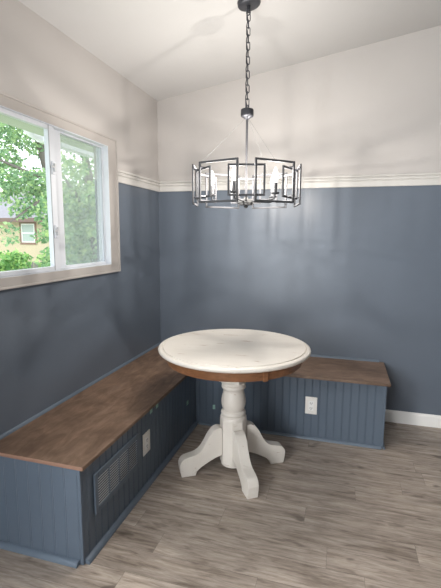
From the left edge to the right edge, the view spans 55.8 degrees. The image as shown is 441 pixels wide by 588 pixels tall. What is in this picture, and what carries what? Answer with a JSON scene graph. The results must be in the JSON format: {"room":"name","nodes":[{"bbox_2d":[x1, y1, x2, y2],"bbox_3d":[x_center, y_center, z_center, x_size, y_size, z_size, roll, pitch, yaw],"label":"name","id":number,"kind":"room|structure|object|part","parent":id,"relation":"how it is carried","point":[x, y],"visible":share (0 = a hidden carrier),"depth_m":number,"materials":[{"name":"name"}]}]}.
{"room":"dining room","nodes":[
{"label":"dining room","id":0,"kind":"room"},
{"bbox_2d":[0,0,160,434],"bbox_3d":[-1.247,-0.009,1.217,0.090,2.468,4.900,3,8,16],"label":"wall","id":1,"kind":"structure","parent":0,"point":[58,338],"depth_m":2.45,"materials":[{"name":"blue paint"}]},
{"bbox_2d":[0,114,93,158],"bbox_3d":[-1.022,-1.151,2.936,0.529,0.178,4.000,3,8,16],"label":"roof eave","id":2,"kind":"object","parent":1,"relation":"attached to","point":[67,144],"visible":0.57,"depth_m":2.86,"materials":[{"name":"white"}]},
{"bbox_2d":[0,91,159,290],"bbox_3d":[-0.811,-0.552,2.556,0.098,0.872,1.966,3,8,16],"label":"window","id":3,"kind":"structure","parent":1,"relation":"in","point":[53,125],"depth_m":2.32,"materials":[{"name":"beige paint"}]},
{"bbox_3d":[-0.963,-0.468,1.979,0.028,0.749,0.539,3,8,16],"label":"sash","id":4,"kind":"part","parent":3,"relation":"part of","materials":[{"name":"white plastic"}]},
{"bbox_3d":[-0.843,-0.541,2.495,0.024,0.749,0.498,3,8,16],"label":"sash","id":5,"kind":"part","parent":3,"relation":"part of","materials":[{"name":"white plastic"}]},
{"bbox_2d":[0,422,440,587],"bbox_3d":[1.957,1.403,0.473,6.780,0.080,5.080,3,8,16],"label":"floor","id":6,"kind":"structure","parent":0,"point":[328,515],"depth_m":2.02,"materials":[{"name":"grey wood"}]},
{"bbox_2d":[0,342,197,568],"bbox_3d":[-0.546,0.791,2.696,0.510,0.474,1.908,3,8,16],"label":"bench","id":7,"kind":"object","parent":6,"relation":"on","point":[49,461],"visible":0.91,"depth_m":1.96,"materials":[{"name":"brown wood"}]},
{"bbox_3d":[-0.830,1.139,1.837,0.466,0.022,0.022,3,8,16],"label":"shoe molding","id":8,"kind":"part","parent":7,"relation":"part of","materials":[{"name":"blue paint"}]},
{"bbox_3d":[-0.822,0.930,1.824,0.470,0.440,0.015,3,8,16],"label":"panel","id":9,"kind":"part","parent":7,"relation":"part of","materials":[{"name":"blue paint"}]},
{"bbox_3d":[-0.784,0.552,2.729,0.012,0.015,1.876,3,8,16],"label":"wall molding","id":10,"kind":"part","parent":7,"relation":"part of","materials":[{"name":"blue paint"}]},
{"bbox_3d":[-0.588,0.941,1.758,0.017,0.440,0.017,3,8,16],"label":"corner post","id":11,"kind":"part","parent":7,"relation":"part of","materials":[{"name":"blue paint"}]},
{"bbox_3d":[-0.542,0.579,2.671,0.510,0.018,1.895,3,8,16],"label":"seat","id":12,"kind":"part","parent":7,"relation":"part of","materials":[{"name":"brown wood"}]},
{"bbox_2d":[93,433,139,514],"bbox_3d":[-0.493,0.853,2.020,0.010,0.188,0.414,3,8,16],"label":"vent grille","id":13,"kind":"object","parent":7,"relation":"attached to","point":[115,472],"visible":1,"depth_m":1.99,"materials":[{"name":"metal"}]},
{"bbox_3d":[-0.497,0.852,2.021,0.001,0.136,0.362,3,8,16],"label":"plate","id":14,"kind":"part","parent":13,"relation":"part of","materials":[{"name":"grey"}]},
{"bbox_3d":[-0.388,0.845,2.436,0.015,0.440,1.410,3,8,16],"label":"panel","id":15,"kind":"part","parent":7,"relation":"part of","materials":[{"name":"blue paint"}]},
{"bbox_3d":[-0.375,1.055,2.449,0.022,0.022,1.394,3,8,16],"label":"shoe molding","id":16,"kind":"part","parent":7,"relation":"part of","materials":[{"name":"blue paint"}]},
{"bbox_2d":[143,429,149,455],"bbox_3d":[-0.409,0.824,2.310,0.008,0.123,0.084,3,8,16],"label":"wall outlet","id":17,"kind":"object","parent":7,"relation":"attached to","point":[146,437],"visible":1,"depth_m":2.30,"materials":[{"name":"white plastic"}]},
{"bbox_2d":[145,435,148,448],"bbox_3d":[-0.407,0.824,2.309,0.002,0.069,0.037,3,8,16],"label":"receptacle","id":18,"kind":"object","parent":17,"relation":"attached to","point":[146,436],"depth_m":2.31,"materials":[{"name":"grey plastic"}]},
{"bbox_2d":[158,329,310,498],"bbox_3d":[0.077,0.675,2.488,0.880,0.769,0.880,3,8,16],"label":"pedestal table","id":19,"kind":"object","parent":6,"relation":"on","point":[233,358],"visible":1,"depth_m":2.40,"materials":[{"name":"beige paint"}]},
{"bbox_3d":[-0.121,0.926,2.468,0.254,0.276,0.062,-2,8,-15],"label":"leg","id":20,"kind":"part","parent":19,"relation":"part of","materials":[{"name":"beige paint"}]},
{"bbox_3d":[0.138,0.947,2.330,0.062,0.276,0.254,-2,8,-18],"label":"leg","id":21,"kind":"part","parent":19,"relation":"part of","materials":[{"name":"beige paint"}]},
{"bbox_3d":[0.272,0.913,2.576,0.254,0.276,0.062,-2,8,-15],"label":"leg","id":22,"kind":"part","parent":19,"relation":"part of","materials":[{"name":"beige paint"}]},
{"bbox_2d":[196,354,390,449],"bbox_3d":[0.519,0.737,3.120,1.336,0.474,0.491,3,8,16],"label":"bench","id":23,"kind":"object","parent":6,"relation":"on","point":[350,393],"visible":0.66,"depth_m":2.88,"materials":[{"name":"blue wood"}]},
{"bbox_3d":[0.452,0.993,2.942,1.280,0.016,0.016,3,8,16],"label":"shoe molding","id":24,"kind":"part","parent":23,"relation":"part of","materials":[{"name":"blue paint"}]},
{"bbox_2d":[305,396,316,414],"bbox_3d":[0.623,0.766,2.863,0.080,0.123,0.008,3,8,16],"label":"wall outlet","id":25,"kind":"object","parent":23,"relation":"attached to","point":[310,402],"visible":1,"depth_m":2.86,"materials":[{"name":"white plastic"}]},
{"bbox_2d":[308,401,313,410],"bbox_3d":[0.622,0.767,2.860,0.035,0.069,0.002,3,8,16],"label":"receptacle","id":26,"kind":"object","parent":25,"relation":"attached to","point":[310,403],"depth_m":2.86,"materials":[{"name":"grey plastic"}]},
{"bbox_3d":[0.531,0.526,3.087,1.315,0.018,0.491,3,8,16],"label":"seat","id":27,"kind":"part","parent":23,"relation":"part of","materials":[{"name":"brown wood"}]},
{"bbox_3d":[0.581,0.477,3.318,1.280,0.015,0.012,3,8,16],"label":"wall molding","id":28,"kind":"part","parent":23,"relation":"part of","materials":[{"name":"blue paint"}]},
{"bbox_3d":[1.077,0.810,2.748,0.015,0.440,0.015,3,8,16],"label":"corner post","id":29,"kind":"part","parent":23,"relation":"part of","materials":[{"name":"blue paint"}]},
{"bbox_2d":[18,0,440,100],"bbox_3d":[1.975,-1.623,0.042,6.780,1.124,5.080,3,8,16],"label":"ceiling","id":30,"kind":"structure","parent":0,"point":[166,49],"depth_m":2.49,"materials":[{"name":"paint"}]},
{"bbox_2d":[192,0,301,208],"bbox_3d":[0.145,-1.011,2.255,0.612,1.072,0.617,3,8,16],"label":"chandelier","id":31,"kind":"object","parent":30,"relation":"hanging from","point":[247,6],"visible":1,"depth_m":2.20,"materials":[{"name":"grey metal"}]},
{"bbox_3d":[-0.140,-0.600,2.329,0.009,0.207,0.234,1,8,3],"label":"frame","id":32,"kind":"part","parent":31,"relation":"part of","materials":[{"name":"grey metal"}]},
{"bbox_3d":[-0.092,-0.585,2.196,0.009,0.155,0.186,-4,9,-27],"label":"frame","id":33,"kind":"part","parent":31,"relation":"part of","materials":[{"name":"grey metal"}]},
{"bbox_3d":[-0.078,-0.622,2.456,0.009,0.155,0.186,6,10,33],"label":"frame","id":34,"kind":"part","parent":31,"relation":"part of","materials":[{"name":"grey metal"}]},
{"bbox_3d":[-0.013,-0.564,2.080,0.234,0.207,0.009,6,10,33],"label":"frame","id":35,"kind":"part","parent":31,"relation":"part of","materials":[{"name":"grey metal"}]},
{"bbox_3d":[0.015,-0.632,2.564,0.234,0.207,0.009,-4,9,-27],"label":"frame","id":36,"kind":"part","parent":31,"relation":"part of","materials":[{"name":"grey metal"}]},
{"bbox_3d":[0.157,-0.637,2.574,0.186,0.155,0.009,1,8,3],"label":"frame","id":37,"kind":"part","parent":31,"relation":"part of","materials":[{"name":"grey metal"}]},
{"bbox_3d":[0.143,-0.739,2.294,0.013,0.425,0.013,3,8,16],"label":"stem","id":38,"kind":"part","parent":31,"relation":"part of","materials":[{"name":"grey metal"}]},
{"bbox_3d":[0.140,-1.251,2.221,0.012,0.502,0.014,3,8,16],"label":"power cord","id":39,"kind":"part","parent":31,"relation":"part of","materials":[{"name":"grey metal"}]},
{"bbox_3d":[0.128,-0.563,2.054,0.186,0.155,0.009,1,8,3],"label":"frame","id":40,"kind":"part","parent":31,"relation":"part of","materials":[{"name":"grey metal"}]},
{"bbox_3d":[0.231,-0.520,2.249,0.157,0.039,0.010,7,11,40],"label":"arm","id":41,"kind":"part","parent":31,"relation":"part of","materials":[{"name":"grey metal"}]},
{"bbox_3d":[0.297,-0.628,2.549,0.234,0.207,0.009,6,10,33],"label":"frame","id":42,"kind":"part","parent":31,"relation":"part of","materials":[{"name":"grey metal"}]},
{"bbox_3d":[0.270,-0.560,2.064,0.234,0.207,0.009,-4,9,-27],"label":"frame","id":43,"kind":"part","parent":31,"relation":"part of","materials":[{"name":"grey metal"}]},
{"bbox_3d":[0.377,-0.615,2.431,0.009,0.155,0.186,-4,9,-27],"label":"frame","id":44,"kind":"part","parent":31,"relation":"part of","materials":[{"name":"grey metal"}]},
{"bbox_3d":[0.362,-0.578,2.171,0.009,0.155,0.186,6,10,33],"label":"frame","id":45,"kind":"part","parent":31,"relation":"part of","materials":[{"name":"grey metal"}]},
{"bbox_3d":[0.425,-0.592,2.299,0.009,0.207,0.234,1,8,3],"label":"frame","id":46,"kind":"part","parent":31,"relation":"part of","materials":[{"name":"grey metal"}]},
{"bbox_2d":[157,25,440,415],"bbox_3d":[2.666,-0.695,2.594,6.600,3.484,0.090,3,8,16],"label":"wall","id":47,"kind":"structure","parent":0,"point":[352,272],"depth_m":3.12,"materials":[{"name":"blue paint"}]},
{"bbox_2d":[159,172,440,191],"bbox_3d":[2.658,-0.737,2.532,6.584,0.083,0.020,3,8,16],"label":"chair rail","id":48,"kind":"object","parent":47,"relation":"attached to","point":[409,179],"visible":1,"depth_m":3.06,"materials":[{"name":"beige paint"}]},
{"bbox_2d":[385,409,440,427],"bbox_3d":[3.519,1.033,2.530,4.770,0.092,0.014,3,8,16],"label":"baseboard","id":49,"kind":"structure","parent":47,"relation":"attached to","point":[420,419],"depth_m":3.12,"materials":[{"name":"white paint"}]},
{"label":"outside","id":50,"kind":"structure","parent":0,"visible":0},
{"bbox_3d":[-15.398,-1.465,24.583,39.700,0.100,48.000,3,8,16],"label":"ground","id":51,"kind":"structure","parent":50,"visible":0},
{"bbox_2d":[0,248,33,271],"bbox_3d":[-5.100,-0.238,10.067,1.169,1.789,0.743,-1,8,-7],"label":"shrub","id":52,"kind":"object","parent":51,"relation":"on","point":[15,260],"visible":0.5,"depth_m":9.84,"materials":[{"name":"green plant"}]},
{"bbox_2d":[1,262,37,269],"bbox_3d":[-4.690,-0.263,11.478,4.625,1.240,0.060,0,8,-4],"label":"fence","id":53,"kind":"object","parent":51,"relation":"on","point":[33,265],"visible":0.02,"depth_m":11.35,"materials":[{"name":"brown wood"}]},
{"bbox_2d":[0,122,48,246],"bbox_3d":[-3.862,-1.327,7.947,1.877,4.455,1.772,3,8,16],"label":"leafy tree","id":54,"kind":"object","parent":51,"relation":"on","point":[13,136],"visible":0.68,"depth_m":7.63,"materials":[{"name":"green plant"}]},
{"bbox_2d":[0,191,63,261],"bbox_3d":[-7.224,-3.184,21.395,17.800,4.300,7.930,3,8,16],"label":"house","id":55,"kind":"structure","parent":51,"relation":"on","point":[28,226],"depth_m":18.22,"materials":[{"name":"yellow paint"}]},
{"bbox_3d":[-8.368,-2.650,18.123,0.700,0.810,0.010,3,8,16],"label":"window sash","id":56,"kind":"part","parent":55,"relation":"part of","materials":[{"name":"white paint"}]},
{"bbox_3d":[-8.365,-2.651,18.132,0.700,0.810,0.010,3,8,16],"label":"pane","id":57,"kind":"part","parent":55,"relation":"part of","materials":[{"name":"grey glass"}]},
{"bbox_2d":[36,247,49,267],"bbox_3d":[-4.088,-0.321,10.492,1.142,1.820,0.756,3,8,16],"label":"shrub","id":58,"kind":"object","parent":51,"relation":"on","point":[43,254],"visible":0.03,"depth_m":10.35,"materials":[{"name":"green plant"}]},
{"bbox_2d":[33,151,96,266],"bbox_3d":[-1.806,-0.253,5.293,1.016,3.098,1.104,-6,10,-38],"label":"leafy tree","id":59,"kind":"object","parent":51,"relation":"on","point":[79,208],"visible":0.52,"depth_m":4.99,"materials":[{"name":"green plant"}]}
]}

